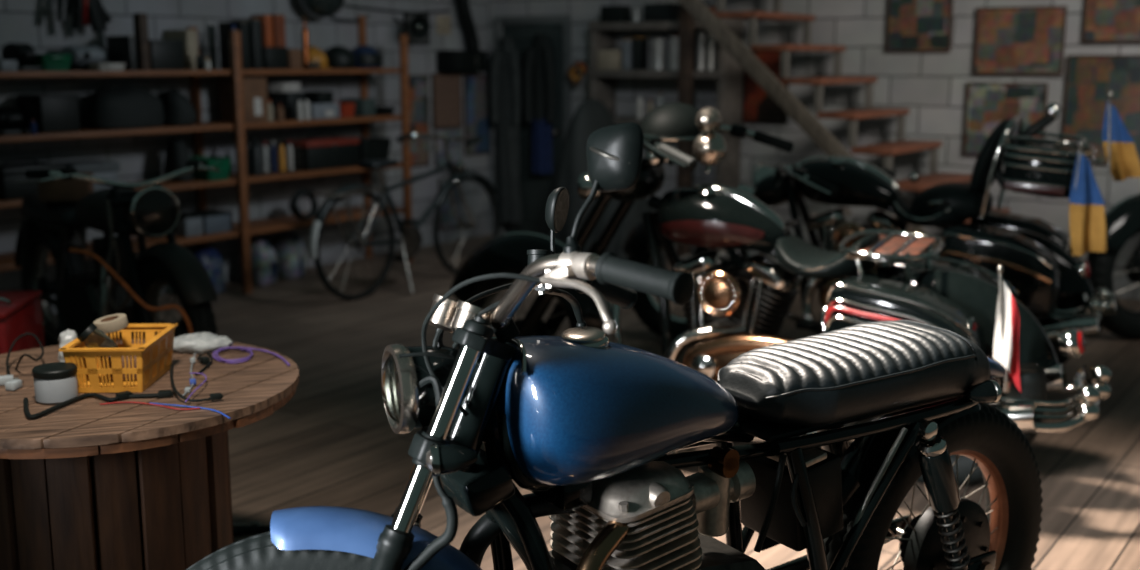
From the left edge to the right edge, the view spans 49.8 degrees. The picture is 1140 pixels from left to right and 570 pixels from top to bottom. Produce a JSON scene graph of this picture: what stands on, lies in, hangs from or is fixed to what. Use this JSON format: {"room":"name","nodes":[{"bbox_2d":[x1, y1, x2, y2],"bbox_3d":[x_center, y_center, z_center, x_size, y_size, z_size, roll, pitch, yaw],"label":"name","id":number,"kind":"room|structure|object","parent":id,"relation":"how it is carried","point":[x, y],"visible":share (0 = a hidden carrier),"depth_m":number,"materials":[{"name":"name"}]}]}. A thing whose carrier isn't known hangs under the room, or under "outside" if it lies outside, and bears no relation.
{"room":"motorcycle garage","nodes":[
{"label":"motorcycle garage","id":0,"kind":"room"},
{"bbox_2d":[38,172,93,201],"bbox_3d":[-2.143,-0.419,5.227,0.202,0.100,0.220,-3,11,-17],"label":"seat","id":1,"kind":"object","parent":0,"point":[61,189],"visible":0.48,"depth_m":5.12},
{"bbox_2d":[0,0,526,313],"bbox_3d":[-3.632,-0.910,5.051,0.123,2.800,11.600,7,13,34],"label":"wall","id":2,"kind":"structure","parent":0,"point":[35,23],"depth_m":7.43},
{"bbox_2d":[57,0,111,31],"bbox_3d":[-2.485,-1.444,6.276,0.259,0.300,0.206,-3,11,-18],"label":"bundle","id":3,"kind":"object","parent":2,"relation":"hanging from","point":[93,13],"visible":1,"depth_m":6.26,"materials":[{"name":"black fabric"}]},
{"bbox_2d":[299,0,344,17],"bbox_3d":[-1.527,-2.030,7.513,0.288,0.781,0.275,-3,11,-15],"label":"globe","id":4,"kind":"object","parent":2,"relation":"hanging from","point":[316,8],"visible":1,"depth_m":7.49,"materials":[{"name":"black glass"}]},
{"bbox_2d":[394,15,429,38],"bbox_3d":[-1.097,-1.722,8.210,0.307,0.155,0.145,7,13,34],"label":"wall lamp","id":5,"kind":"object","parent":2,"relation":"attached to","point":[419,26],"visible":1,"depth_m":8.18,"materials":[{"name":"black metal"}]},
{"bbox_2d":[403,13,429,44],"bbox_3d":[-1.060,-1.773,8.496,0.020,0.215,0.245,7,13,34],"label":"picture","id":6,"kind":"object","parent":2,"relation":"attached to","point":[407,17],"visible":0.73,"depth_m":8.46,"materials":[{"name":"grey paper"}]},
{"bbox_2d":[409,75,429,166],"bbox_3d":[-1.079,-1.147,8.584,0.020,0.632,0.260,7,13,34],"label":"board","id":7,"kind":"object","parent":2,"relation":"attached to","point":[418,84],"visible":0.56,"depth_m":8.61,"materials":[{"name":"paper"}]},
{"bbox_2d":[432,73,461,128],"bbox_3d":[-0.885,-1.327,8.832,0.020,0.387,0.303,7,13,34],"label":"notice board","id":8,"kind":"object","parent":2,"relation":"attached to","point":[446,87],"visible":1,"depth_m":8.82,"materials":[{"name":"brown"}]},
{"bbox_2d":[434,128,461,166],"bbox_3d":[-0.882,-0.997,8.896,0.020,0.265,0.285,7,13,34],"label":"paper sheet","id":9,"kind":"object","parent":2,"relation":"attached to","point":[454,147],"visible":0.71,"depth_m":8.88,"materials":[{"name":"grey paper"}]},
{"bbox_2d":[436,50,487,71],"bbox_3d":[-0.767,-1.609,8.829,0.146,0.152,0.420,7,13,34],"label":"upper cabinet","id":10,"kind":"object","parent":2,"relation":"attached to","point":[447,60],"visible":0.99,"depth_m":8.72,"materials":[{"name":"black metal"}]},
{"bbox_2d":[455,0,479,50],"bbox_3d":[-0.748,-2.069,8.760,0.110,0.868,0.277,7,13,34],"label":"vent pipe","id":11,"kind":"object","parent":2,"relation":"attached to","point":[472,41],"visible":0.97,"depth_m":8.79,"materials":[{"name":"black metal"}]},
{"bbox_2d":[463,75,490,155],"bbox_3d":[-0.688,-1.264,9.129,0.020,0.585,0.288,7,13,34],"label":"poster","id":12,"kind":"object","parent":2,"relation":"attached to","point":[477,119],"visible":0.93,"depth_m":9.12,"materials":[{"name":"grey paper"}]},
{"bbox_2d":[54,234,1139,569],"bbox_3d":[-0.961,0.755,3.455,7.600,0.100,11.600,7,13,34],"label":"floor","id":13,"kind":"structure","parent":0,"point":[334,443],"depth_m":4.44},
{"bbox_2d":[0,290,44,353],"bbox_3d":[-1.959,0.342,3.813,0.550,0.581,0.383,-1,10,-7],"label":"tool chest","id":14,"kind":"object","parent":13,"relation":"on","point":[24,315],"visible":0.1,"depth_m":3.81,"materials":[{"name":"red metal"}]},
{"bbox_2d":[14,160,219,346],"bbox_3d":[-1.903,-0.051,5.016,0.757,0.923,1.934,-9,14,-40],"label":"motorcycle","id":15,"kind":"object","parent":13,"relation":"on","point":[83,297],"visible":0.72,"depth_m":4.72,"materials":[{"name":"metal"}]},
{"bbox_2d":[69,248,192,333],"bbox_3d":[-1.500,0.068,4.211,0.408,0.396,0.020,0,10,2],"label":"cable","id":16,"kind":"object","parent":15,"relation":"hanging from","point":[82,251],"visible":0.66,"depth_m":4.20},
{"bbox_2d":[0,339,298,569],"bbox_3d":[-1.016,0.506,2.760,0.877,0.630,0.847,-3,11,-14],"label":"table","id":17,"kind":"object","parent":13,"relation":"on","point":[86,484],"depth_m":2.52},
{"bbox_2d":[6,333,43,374],"bbox_3d":[-1.234,0.167,2.772,0.078,0.062,0.285,-3,11,-17],"label":"wire loop","id":18,"kind":"object","parent":17,"relation":"on","point":[32,334],"visible":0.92,"depth_m":2.80,"materials":[{"name":"black rubber"}]},
{"bbox_2d":[32,362,77,403],"bbox_3d":[-1.068,0.203,2.551,0.087,0.069,0.087,0,10,0],"label":"paint pot","id":19,"kind":"object","parent":17,"relation":"on","point":[55,382],"visible":1,"depth_m":2.52,"materials":[{"name":"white plastic"}]},
{"bbox_2d":[58,329,76,361],"bbox_3d":[-1.155,0.143,2.834,0.053,0.085,0.064,-2,11,-11],"label":"plastic bottle","id":20,"kind":"object","parent":17,"relation":"on","point":[67,336],"visible":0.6,"depth_m":2.81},
{"bbox_2d":[23,390,173,418],"bbox_3d":[-0.966,0.236,2.524,0.289,0.014,0.144,-5,11,-23],"label":"cable","id":21,"kind":"object","parent":17,"relation":"on","point":[123,395],"visible":1,"depth_m":2.54,"materials":[{"name":"black rubber"}]},
{"bbox_2d":[58,323,177,392],"bbox_3d":[-0.985,0.160,2.703,0.178,0.099,0.254,0,10,-2],"label":"crate","id":22,"kind":"object","parent":17,"relation":"on","point":[154,357],"visible":0.84,"depth_m":2.61,"materials":[{"name":"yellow plastic"}]},
{"bbox_2d":[77,323,117,360],"bbox_3d":[-1.012,0.123,2.634,0.081,0.082,0.047,-2,10,-8],"label":"glass jar","id":23,"kind":"object","parent":22,"relation":"in","point":[92,337],"visible":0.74,"depth_m":2.61,"materials":[{"name":"clear glass"}]},
{"bbox_2d":[93,313,128,333],"bbox_3d":[-1.022,0.086,2.734,0.073,0.036,0.071,-6,12,-31],"label":"tape roll","id":24,"kind":"object","parent":22,"relation":"on","point":[112,323],"visible":0.91,"depth_m":2.71,"materials":[{"name":"beige paper"}]},
{"bbox_2d":[170,364,222,401],"bbox_3d":[-0.845,0.208,2.657,0.077,0.015,0.339,-7,13,-34],"label":"cable","id":25,"kind":"object","parent":17,"relation":"on","point":[214,396],"visible":0.99,"depth_m":2.54,"materials":[{"name":"black rubber"}]},
{"bbox_2d":[173,332,232,353],"bbox_3d":[-0.900,0.137,2.986,0.157,0.043,0.098,-2,11,-11],"label":"plastic wrap","id":26,"kind":"object","parent":17,"relation":"on","point":[202,342],"visible":0.89,"depth_m":2.95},
{"bbox_2d":[0,16,412,293],"bbox_3d":[-2.242,-0.696,6.658,0.409,1.600,3.620,7,13,34],"label":"shelving unit","id":27,"kind":"object","parent":13,"relation":"on","point":[245,227],"depth_m":7.00,"materials":[{"name":"brown wood"}]},
{"bbox_2d":[0,107,29,134],"bbox_3d":[-2.727,-0.791,5.922,0.205,0.126,0.141,7,13,34],"label":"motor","id":28,"kind":"object","parent":27,"relation":"on","point":[10,117],"visible":1,"depth_m":5.88,"materials":[{"name":"black metal"}]},
{"bbox_2d":[1,43,41,70],"bbox_3d":[-2.666,-1.105,5.952,0.205,0.133,0.108,7,13,34],"label":"power tool","id":29,"kind":"object","parent":27,"relation":"on","point":[24,53],"visible":0.94,"depth_m":5.91,"materials":[{"name":"grey plastic"}]},
{"bbox_2d":[0,158,65,199],"bbox_3d":[-2.698,-0.530,6.046,0.250,0.182,0.335,7,13,34],"label":"storage box","id":30,"kind":"object","parent":27,"relation":"on","point":[9,173],"visible":0.67,"depth_m":5.92,"materials":[{"name":"black plastic"}]},
{"bbox_2d":[22,54,72,70],"bbox_3d":[-2.594,-1.101,6.078,0.232,0.080,0.173,7,13,34],"label":"crate","id":31,"kind":"object","parent":27,"relation":"on","point":[49,62],"visible":0.84,"depth_m":6.00,"materials":[{"name":"green plastic"}]},
{"bbox_2d":[16,94,79,132],"bbox_3d":[-2.614,-0.864,6.165,0.208,0.181,0.215,7,13,34],"label":"storage box","id":32,"kind":"object","parent":27,"relation":"on","point":[50,112],"visible":0.95,"depth_m":6.10,"materials":[{"name":"black plastic"}]},
{"bbox_2d":[59,46,104,70],"bbox_3d":[-2.501,-1.169,6.323,0.205,0.124,0.207,7,13,34],"label":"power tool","id":33,"kind":"object","parent":27,"relation":"on","point":[82,55],"visible":0.78,"depth_m":6.25,"materials":[{"name":"grey plastic"}]},
{"bbox_2d":[93,172,117,191],"bbox_3d":[-2.494,-0.536,6.328,0.220,0.091,0.224,7,13,34],"label":"box","id":34,"kind":"object","parent":27,"relation":"on","point":[112,176],"visible":0.17,"depth_m":6.29,"materials":[{"name":"grey plastic"}]},
{"bbox_2d":[57,160,119,172],"bbox_3d":[-2.494,-0.606,6.315,0.210,0.050,0.270,7,13,34],"label":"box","id":35,"kind":"object","parent":34,"relation":"on","point":[94,166],"visible":0.62,"depth_m":6.28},
{"bbox_2d":[88,63,125,70],"bbox_3d":[-2.350,-1.109,6.242,0.110,0.036,0.174,7,13,34],"label":"tray","id":36,"kind":"object","parent":27,"relation":"on","point":[94,66],"visible":1,"depth_m":6.19,"materials":[{"name":"white plastic"}]},
{"bbox_2d":[106,35,136,69],"bbox_3d":[-2.340,-1.211,6.411,0.200,0.177,0.036,7,13,34],"label":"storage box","id":37,"kind":"object","parent":27,"relation":"on","point":[120,49],"visible":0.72,"depth_m":6.37,"materials":[{"name":"paper"}]},
{"bbox_2d":[81,85,163,128],"bbox_3d":[-2.358,-0.944,6.485,0.277,0.222,0.421,7,13,34],"label":"duffel bag","id":38,"kind":"object","parent":27,"relation":"on","point":[120,106],"visible":1,"depth_m":6.37,"materials":[{"name":"black fabric"}]},
{"bbox_2d":[133,13,150,69],"bbox_3d":[-2.240,-1.272,6.421,0.060,0.292,0.049,7,13,34],"label":"wooden plank","id":39,"kind":"object","parent":27,"relation":"on","point":[140,20],"visible":0.84,"depth_m":6.40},
{"bbox_2d":[149,40,184,69],"bbox_3d":[-2.217,-1.233,6.586,0.208,0.157,0.211,7,13,34],"label":"crate","id":40,"kind":"object","parent":27,"relation":"on","point":[164,54],"visible":0.7,"depth_m":6.52,"materials":[{"name":"black plastic"}]},
{"bbox_2d":[157,88,196,125],"bbox_3d":[-2.175,-0.979,6.731,0.256,0.202,0.164,7,13,34],"label":"duffel bag","id":41,"kind":"object","parent":27,"relation":"on","point":[177,108],"visible":0.92,"depth_m":6.65,"materials":[{"name":"black fabric"}]},
{"bbox_2d":[163,137,193,181],"bbox_3d":[-2.167,-0.695,6.775,0.174,0.241,0.126,7,13,34],"label":"tool bag","id":42,"kind":"object","parent":27,"relation":"on","point":[176,151],"visible":0.91,"depth_m":6.72,"materials":[{"name":"black fabric"}]},
{"bbox_2d":[164,29,197,69],"bbox_3d":[-2.163,-1.308,6.828,0.200,0.217,0.068,7,13,34],"label":"stack","id":43,"kind":"object","parent":27,"relation":"on","point":[189,37],"visible":0.62,"depth_m":6.77,"materials":[{"name":"beige paper"}]},
{"bbox_2d":[174,212,202,236],"bbox_3d":[-2.156,-0.337,6.838,0.208,0.113,0.122,7,13,34],"label":"storage box","id":44,"kind":"object","parent":27,"relation":"on","point":[189,224],"visible":0.54,"depth_m":6.77,"materials":[{"name":"grey plastic"}]},
{"bbox_2d":[183,209,232,233],"bbox_3d":[-2.057,-0.361,6.977,0.208,0.110,0.197,7,13,34],"label":"storage box","id":45,"kind":"object","parent":27,"relation":"on","point":[213,221],"visible":0.82,"depth_m":6.92,"materials":[{"name":"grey plastic"}]},
{"bbox_2d":[190,156,231,180],"bbox_3d":[-2.022,-0.654,6.891,0.212,0.122,0.173,7,13,34],"label":"crate","id":46,"kind":"object","parent":27,"relation":"on","point":[222,163],"visible":0.77,"depth_m":6.84,"materials":[{"name":"green plastic"}]},
{"bbox_2d":[218,22,251,68],"bbox_3d":[-1.912,-1.365,7.005,0.200,0.265,0.059,7,13,34],"label":"binder","id":47,"kind":"object","parent":27,"relation":"on","point":[224,28],"visible":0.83,"depth_m":6.97,"materials":[{"name":"black plastic"}]},
{"bbox_2d":[218,77,267,122],"bbox_3d":[-1.886,-1.070,7.095,0.202,0.252,0.184,7,13,34],"label":"cardboard box","id":48,"kind":"object","parent":27,"relation":"on","point":[254,89],"visible":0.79,"depth_m":7.04,"materials":[{"name":"brown cardboard"}]},
{"bbox_2d":[230,20,263,68],"bbox_3d":[-1.861,-1.385,7.074,0.200,0.278,0.060,7,13,34],"label":"binder","id":49,"kind":"object","parent":27,"relation":"on","point":[256,44],"visible":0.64,"depth_m":7.01,"materials":[{"name":"grey plastic"}]},
{"bbox_2d":[249,137,262,175],"bbox_3d":[-1.826,-0.748,7.136,0.076,0.218,0.076,7,13,34],"label":"bottle","id":50,"kind":"object","parent":27,"relation":"on","point":[255,151],"visible":0.99,"depth_m":7.11,"materials":[{"name":"grey plastic"}]},
{"bbox_2d":[246,138,301,173],"bbox_3d":[-1.764,-0.771,7.328,0.194,0.189,0.257,7,13,34],"label":"wire basket","id":51,"kind":"object","parent":27,"relation":"on","point":[292,140],"visible":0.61,"depth_m":7.28,"materials":[{"name":"metal"}]},
{"bbox_2d":[263,47,287,68],"bbox_3d":[-1.766,-1.328,7.187,0.160,0.126,0.161,7,13,34],"label":"storage box","id":52,"kind":"object","parent":27,"relation":"on","point":[273,57],"visible":0.66,"depth_m":7.13,"materials":[{"name":"black plastic"}]},
{"bbox_2d":[250,14,272,46],"bbox_3d":[-1.789,-1.474,7.127,0.130,0.183,0.050,7,13,34],"label":"book","id":53,"kind":"object","parent":52,"relation":"on","point":[267,32],"visible":0.71,"depth_m":7.09,"materials":[{"name":"orange paper"}]},
{"bbox_2d":[261,14,285,46],"bbox_3d":[-1.740,-1.490,7.195,0.130,0.188,0.075,7,13,34],"label":"book","id":54,"kind":"object","parent":52,"relation":"on","point":[278,20],"visible":0.54,"depth_m":7.15,"materials":[{"name":"orange paper"}]},
{"bbox_2d":[270,92,303,119],"bbox_3d":[-1.714,-1.087,7.449,0.160,0.158,0.122,7,13,34],"label":"storage box","id":55,"kind":"object","parent":27,"relation":"on","point":[288,101],"visible":0.76,"depth_m":7.39,"materials":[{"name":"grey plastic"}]},
{"bbox_2d":[267,82,300,91],"bbox_3d":[-1.726,-1.194,7.413,0.120,0.055,0.170,4,11,23],"label":"cardboard box","id":56,"kind":"object","parent":55,"relation":"on","point":[280,86],"visible":1,"depth_m":7.35,"materials":[{"name":"white cardboard"}]},
{"bbox_2d":[287,49,301,68],"bbox_3d":[-1.667,-1.342,7.294,0.120,0.116,0.088,7,13,34],"label":"storage box","id":57,"kind":"object","parent":27,"relation":"on","point":[294,55],"visible":0.68,"depth_m":7.25,"materials":[{"name":"brown cardboard"}]},
{"bbox_2d":[301,16,309,68],"bbox_3d":[-1.579,-1.445,7.323,0.042,0.308,0.042,7,13,34],"label":"torch","id":58,"kind":"object","parent":27,"relation":"on","point":[305,37],"visible":1,"depth_m":7.31,"materials":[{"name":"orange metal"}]},
{"bbox_2d":[301,46,330,68],"bbox_3d":[-1.564,-1.388,7.481,0.229,0.136,0.190,7,13,34],"label":"hard hat","id":59,"kind":"object","parent":27,"relation":"on","point":[315,54],"visible":0.62,"depth_m":7.43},
{"bbox_2d":[283,133,359,170],"bbox_3d":[-1.543,-0.839,7.649,0.230,0.212,0.450,7,13,34],"label":"tool case","id":60,"kind":"object","parent":27,"relation":"on","point":[325,152],"visible":0.94,"depth_m":7.55,"materials":[{"name":"black plastic"}]},
{"bbox_2d":[309,103,339,118],"bbox_3d":[-1.566,-1.073,7.558,0.202,0.091,0.218,7,13,34],"label":"storage box","id":61,"kind":"object","parent":27,"relation":"on","point":[317,110],"visible":0.66,"depth_m":7.49,"materials":[{"name":"grey plastic"}]},
{"bbox_2d":[303,91,333,102],"bbox_3d":[-1.550,-1.158,7.568,0.140,0.070,0.120,7,13,34],"label":"storage box","id":62,"kind":"object","parent":61,"relation":"on","point":[313,96],"visible":0.89,"depth_m":7.52,"materials":[{"name":"black plastic"}]},
{"bbox_2d":[324,46,355,68],"bbox_3d":[-1.445,-1.423,7.668,0.220,0.140,0.200,7,13,34],"label":"helmet","id":63,"kind":"object","parent":27,"relation":"on","point":[337,56],"visible":0.93,"depth_m":7.59,"materials":[{"name":"black plastic"}]},
{"bbox_2d":[341,98,375,115],"bbox_3d":[-1.365,-1.149,7.926,0.200,0.108,0.112,7,13,34],"label":"storage box","id":64,"kind":"object","parent":27,"relation":"on","point":[363,106],"visible":0.76,"depth_m":7.86,"materials":[{"name":"grey plastic"}]},
{"bbox_2d":[351,45,382,67],"bbox_3d":[-1.314,-1.461,7.851,0.232,0.147,0.211,7,13,34],"label":"helmet","id":65,"kind":"object","parent":27,"relation":"on","point":[367,56],"visible":0.91,"depth_m":7.77,"materials":[{"name":"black plastic"}]},
{"bbox_2d":[359,137,391,160],"bbox_3d":[-1.321,-0.870,7.967,0.232,0.158,0.280,7,13,34],"label":"storage box","id":66,"kind":"object","parent":27,"relation":"on","point":[371,148],"visible":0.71,"depth_m":7.90,"materials":[{"name":"black plastic"}]},
{"bbox_2d":[190,246,224,293],"bbox_3d":[-2.090,-0.083,6.987,0.215,0.270,0.245,7,13,34],"label":"plastic sack","id":67,"kind":"object","parent":13,"relation":"on","point":[209,257],"visible":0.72,"depth_m":6.94,"materials":[{"name":"blue plastic"}]},
{"bbox_2d":[250,237,277,285],"bbox_3d":[-1.843,-0.148,7.314,0.209,0.281,0.177,7,13,34],"label":"plastic sack","id":68,"kind":"object","parent":13,"relation":"on","point":[264,261],"visible":0.84,"depth_m":7.24,"materials":[{"name":"grey plastic"}]},
{"bbox_2d":[272,232,305,277],"bbox_3d":[-1.736,-0.190,7.574,0.210,0.269,0.219,7,13,34],"label":"plastic sack","id":69,"kind":"object","parent":13,"relation":"on","point":[289,248],"visible":0.94,"depth_m":7.49,"materials":[{"name":"grey plastic"}]},
{"bbox_2d":[309,133,498,299],"bbox_3d":[-0.863,-0.416,7.123,0.582,0.881,1.558,4,11,20],"label":"bicycle","id":70,"kind":"object","parent":13,"relation":"on","point":[411,242],"visible":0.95,"depth_m":7.00,"materials":[{"name":"metal"}]},
{"bbox_2d":[537,99,666,268],"bbox_3d":[0.186,-0.607,7.602,0.780,1.080,0.678,7,13,34],"label":"cover","id":71,"kind":"object","parent":13,"relation":"on","point":[591,115],"visible":0.33,"depth_m":7.39,"materials":[{"name":"black fabric"}]},
{"bbox_2d":[186,123,1042,569],"bbox_3d":[0.268,0.336,2.044,1.971,1.233,0.644,-7,13,-34],"label":"motorcycle","id":72,"kind":"object","parent":13,"relation":"on","point":[584,422],"visible":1,"depth_m":1.95,"materials":[{"name":"metal"}]},
{"bbox_2d":[554,189,568,230],"bbox_3d":[-0.014,-0.124,2.038,0.008,0.071,0.056,5,11,25],"label":"mirror glass","id":73,"kind":"object","parent":72,"relation":"on","point":[561,196],"depth_m":2.03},
{"bbox_2d":[710,446,739,470],"bbox_3d":[0.256,0.286,2.046,0.036,0.036,0.040,-7,15,-34],"label":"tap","id":74,"kind":"object","parent":72,"relation":"on","point":[725,458],"depth_m":2.03,"materials":[{"name":"metal"}]},
{"bbox_2d":[588,3,744,255],"bbox_3d":[0.611,-1.184,8.208,1.028,2.000,0.355,7,13,34],"label":"shelf","id":75,"kind":"object","parent":13,"relation":"on","point":[729,74],"visible":0.39,"depth_m":7.98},
{"bbox_2d":[598,50,621,69],"bbox_3d":[0.307,-1.534,8.363,0.171,0.132,0.180,7,13,34],"label":"paper stack","id":76,"kind":"object","parent":75,"relation":"on","point":[607,59],"visible":0.72,"depth_m":8.28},
{"bbox_2d":[601,5,630,22],"bbox_3d":[0.308,-1.824,8.272,0.170,0.110,0.120,7,13,34],"label":"storage box","id":77,"kind":"object","parent":75,"relation":"on","point":[616,13],"visible":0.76,"depth_m":8.22,"materials":[{"name":"black plastic"}]},
{"bbox_2d":[622,39,631,69],"bbox_3d":[0.408,-1.548,8.252,0.057,0.199,0.120,7,13,34],"label":"book","id":78,"kind":"object","parent":75,"relation":"on","point":[626,43],"visible":0.7,"depth_m":8.20,"materials":[{"name":"grey paper"}]},
{"bbox_2d":[632,37,647,69],"bbox_3d":[0.469,-1.546,8.209,0.049,0.212,0.120,7,13,34],"label":"book","id":79,"kind":"object","parent":75,"relation":"on","point":[639,44],"visible":1,"depth_m":8.18,"materials":[{"name":"black paper"}]},
{"bbox_2d":[651,38,666,69],"bbox_3d":[0.587,-1.525,8.104,0.103,0.207,0.103,7,13,34],"label":"book","id":80,"kind":"object","parent":75,"relation":"on","point":[658,45],"visible":1,"depth_m":8.07,"materials":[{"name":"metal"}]},
{"bbox_2d":[643,3,678,21],"bbox_3d":[0.604,-1.789,8.068,0.214,0.115,0.120,7,13,34],"label":"storage box","id":81,"kind":"object","parent":75,"relation":"on","point":[658,11],"visible":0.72,"depth_m":8.01,"materials":[{"name":"grey plastic"}]},
{"bbox_2d":[669,36,678,69],"bbox_3d":[0.686,-1.516,8.022,0.070,0.218,0.070,7,13,34],"label":"book","id":82,"kind":"object","parent":75,"relation":"on","point":[674,40],"visible":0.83,"depth_m":8.00,"materials":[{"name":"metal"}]},
{"bbox_2d":[707,33,715,69],"bbox_3d":[0.906,-1.501,7.863,0.053,0.247,0.053,7,13,34],"label":"book","id":83,"kind":"object","parent":75,"relation":"on","point":[711,50],"visible":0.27,"depth_m":7.85,"materials":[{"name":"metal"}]},
{"bbox_2d":[450,102,1111,485],"bbox_3d":[0.559,-0.012,4.104,2.331,1.175,0.924,7,13,35],"label":"motorcycle","id":84,"kind":"object","parent":13,"relation":"on","point":[747,311],"visible":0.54,"depth_m":3.94,"materials":[{"name":"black metal"}]},
{"bbox_2d":[577,172,605,199],"bbox_3d":[0.101,-0.333,4.117,0.153,0.096,0.138,0,10,0],"label":"lamp","id":85,"kind":"object","parent":84,"relation":"attached to","point":[584,186],"depth_m":4.07,"materials":[{"name":"silver metal"}]},
{"bbox_2d":[693,132,726,172],"bbox_3d":[0.423,-0.402,3.729,0.104,0.125,0.066,2,11,9],"label":"lamp","id":86,"kind":"object","parent":84,"relation":"attached to","point":[709,148],"depth_m":3.71,"materials":[{"name":"silver metal"}]},
{"bbox_2d":[993,265,1020,391],"bbox_3d":[1.222,0.123,3.414,0.084,0.358,0.049,3,11,15],"label":"flag","id":87,"kind":"object","parent":84,"relation":"attached to","point":[1006,335],"visible":1,"depth_m":3.41,"materials":[{"name":"fabric"}]},
{"bbox_2d":[1058,328,1085,357],"bbox_3d":[1.471,0.170,3.599,0.087,0.088,0.086,0,10,0],"label":"tail lamp","id":88,"kind":"object","parent":84,"relation":"attached to","point":[1071,342],"depth_m":3.57,"materials":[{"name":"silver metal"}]},
{"bbox_2d":[678,0,1010,253],"bbox_3d":[1.593,-1.018,7.115,2.544,2.076,0.870,7,13,34],"label":"staircase","id":89,"kind":"structure","parent":13,"relation":"on","point":[713,25],"depth_m":6.94,"materials":[{"name":"brown wood"}]},
{"bbox_2d":[622,103,1117,363],"bbox_3d":[1.186,-0.223,5.320,2.168,1.151,0.929,6,12,29],"label":"motorcycle","id":90,"kind":"object","parent":13,"relation":"on","point":[1055,285],"visible":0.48,"depth_m":4.93,"materials":[{"name":"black metal"}]},
{"bbox_2d":[737,184,758,198],"bbox_3d":[0.789,-0.391,5.327,0.153,0.096,0.138,0,10,0],"label":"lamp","id":91,"kind":"object","parent":90,"relation":"attached to","point":[754,190],"depth_m":5.28,"materials":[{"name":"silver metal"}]},
{"bbox_2d":[1076,259,1090,277],"bbox_3d":[2.020,-0.060,4.858,0.087,0.088,0.086,0,10,0],"label":"tail lamp","id":92,"kind":"object","parent":90,"relation":"attached to","point":[1083,269],"depth_m":4.82,"materials":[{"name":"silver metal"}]},
{"bbox_2d":[1066,141,1106,255],"bbox_3d":[1.936,-0.322,4.570,0.144,0.430,0.052,0,10,0],"label":"flag","id":93,"kind":"object","parent":90,"relation":"attached to","point":[1087,225],"visible":1,"depth_m":4.58,"materials":[{"name":"fabric"}]},
{"bbox_2d":[1102,91,1139,180],"bbox_3d":[2.159,-0.578,4.777,0.169,0.350,0.048,0,10,0],"label":"flag","id":94,"kind":"object","parent":90,"relation":"attached to","point":[1123,162],"visible":1,"depth_m":4.78,"materials":[{"name":"fabric"}]},
{"bbox_2d":[1086,193,1139,338],"bbox_3d":[3.504,-0.400,6.055,2.338,1.235,0.932,-2,11,-10],"label":"motorcycle","id":95,"kind":"object","parent":13,"relation":"on","point":[1122,221],"visible":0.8,"depth_m":5.70,"materials":[{"name":"black paint"}]},
{"bbox_2d":[489,0,1139,299],"bbox_3d":[2.252,-1.325,7.315,7.120,2.800,0.121,7,13,34],"label":"wall","id":96,"kind":"structure","parent":0,"point":[933,85],"depth_m":7.57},
{"bbox_2d":[494,15,570,234],"bbox_3d":[-0.277,-1.151,9.053,0.680,1.630,0.030,7,13,34],"label":"trim","id":97,"kind":"structure","parent":96,"relation":"attached to","point":[565,19],"depth_m":8.84,"materials":[{"name":"paint"}]},
{"bbox_2d":[503,24,562,233],"bbox_3d":[-0.279,-1.121,9.057,0.560,1.570,0.117,7,13,34],"label":"door","id":98,"kind":"structure","parent":96,"relation":"in","point":[535,188],"depth_m":9.08,"materials":[{"name":"grey paint"}]},
{"bbox_2d":[489,35,521,222],"bbox_3d":[-0.465,-1.150,9.101,0.278,1.372,0.114,7,13,34],"label":"coveralls","id":99,"kind":"object","parent":98,"relation":"hanging from","point":[505,84],"visible":1,"depth_m":9.07,"materials":[{"name":"grey fabric"}]},
{"bbox_2d":[523,32,555,173],"bbox_3d":[-0.211,-1.315,8.890,0.278,1.012,0.115,7,13,34],"label":"coverall","id":100,"kind":"object","parent":98,"relation":"hanging from","point":[539,72],"visible":1,"depth_m":8.86,"materials":[{"name":"black fabric"}]},
{"bbox_2d":[567,59,586,85],"bbox_3d":[0.071,-1.500,8.661,0.134,0.190,0.162,7,13,34],"label":"bundle","id":101,"kind":"object","parent":96,"relation":"hanging from","point":[571,71],"visible":1,"depth_m":8.61,"materials":[{"name":"orange plastic"}]},
{"bbox_2d":[742,50,788,123],"bbox_3d":[1.265,-1.281,7.934,0.318,0.470,0.020,7,13,34],"label":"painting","id":102,"kind":"object","parent":96,"relation":"attached to","point":[758,106],"visible":0.52,"depth_m":7.95,"materials":[{"name":"red paint"}]},
{"bbox_2d":[886,0,953,51],"bbox_3d":[2.078,-1.607,7.296,0.391,0.438,0.020,7,13,34],"label":"board","id":103,"kind":"object","parent":96,"relation":"attached to","point":[912,25],"visible":1,"depth_m":7.30,"materials":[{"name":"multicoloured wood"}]},
{"bbox_2d":[963,82,1048,155],"bbox_3d":[2.515,-0.955,7.104,0.455,0.428,0.020,7,13,34],"label":"wall picture","id":104,"kind":"object","parent":96,"relation":"attached to","point":[988,104],"visible":0.73,"depth_m":7.11,"materials":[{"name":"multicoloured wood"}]},
{"bbox_2d":[973,6,1067,74],"bbox_3d":[2.558,-1.390,6.994,0.496,0.380,0.020,7,13,34],"label":"wall picture","id":105,"kind":"object","parent":96,"relation":"attached to","point":[1030,40],"visible":1,"depth_m":6.98,"materials":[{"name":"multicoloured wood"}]},
{"bbox_2d":[1062,55,1139,164],"bbox_3d":[3.052,-0.953,6.722,0.663,0.602,0.020,7,13,34],"label":"wall picture","id":106,"kind":"object","parent":96,"relation":"attached to","point":[1089,78],"visible":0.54,"depth_m":6.79,"materials":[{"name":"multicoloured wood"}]},
{"bbox_2d":[1082,0,1139,42],"bbox_3d":[3.072,-1.505,6.606,0.574,0.390,0.020,7,13,34],"label":"board","id":107,"kind":"object","parent":96,"relation":"attached to","point":[1104,20],"visible":1,"depth_m":6.70,"materials":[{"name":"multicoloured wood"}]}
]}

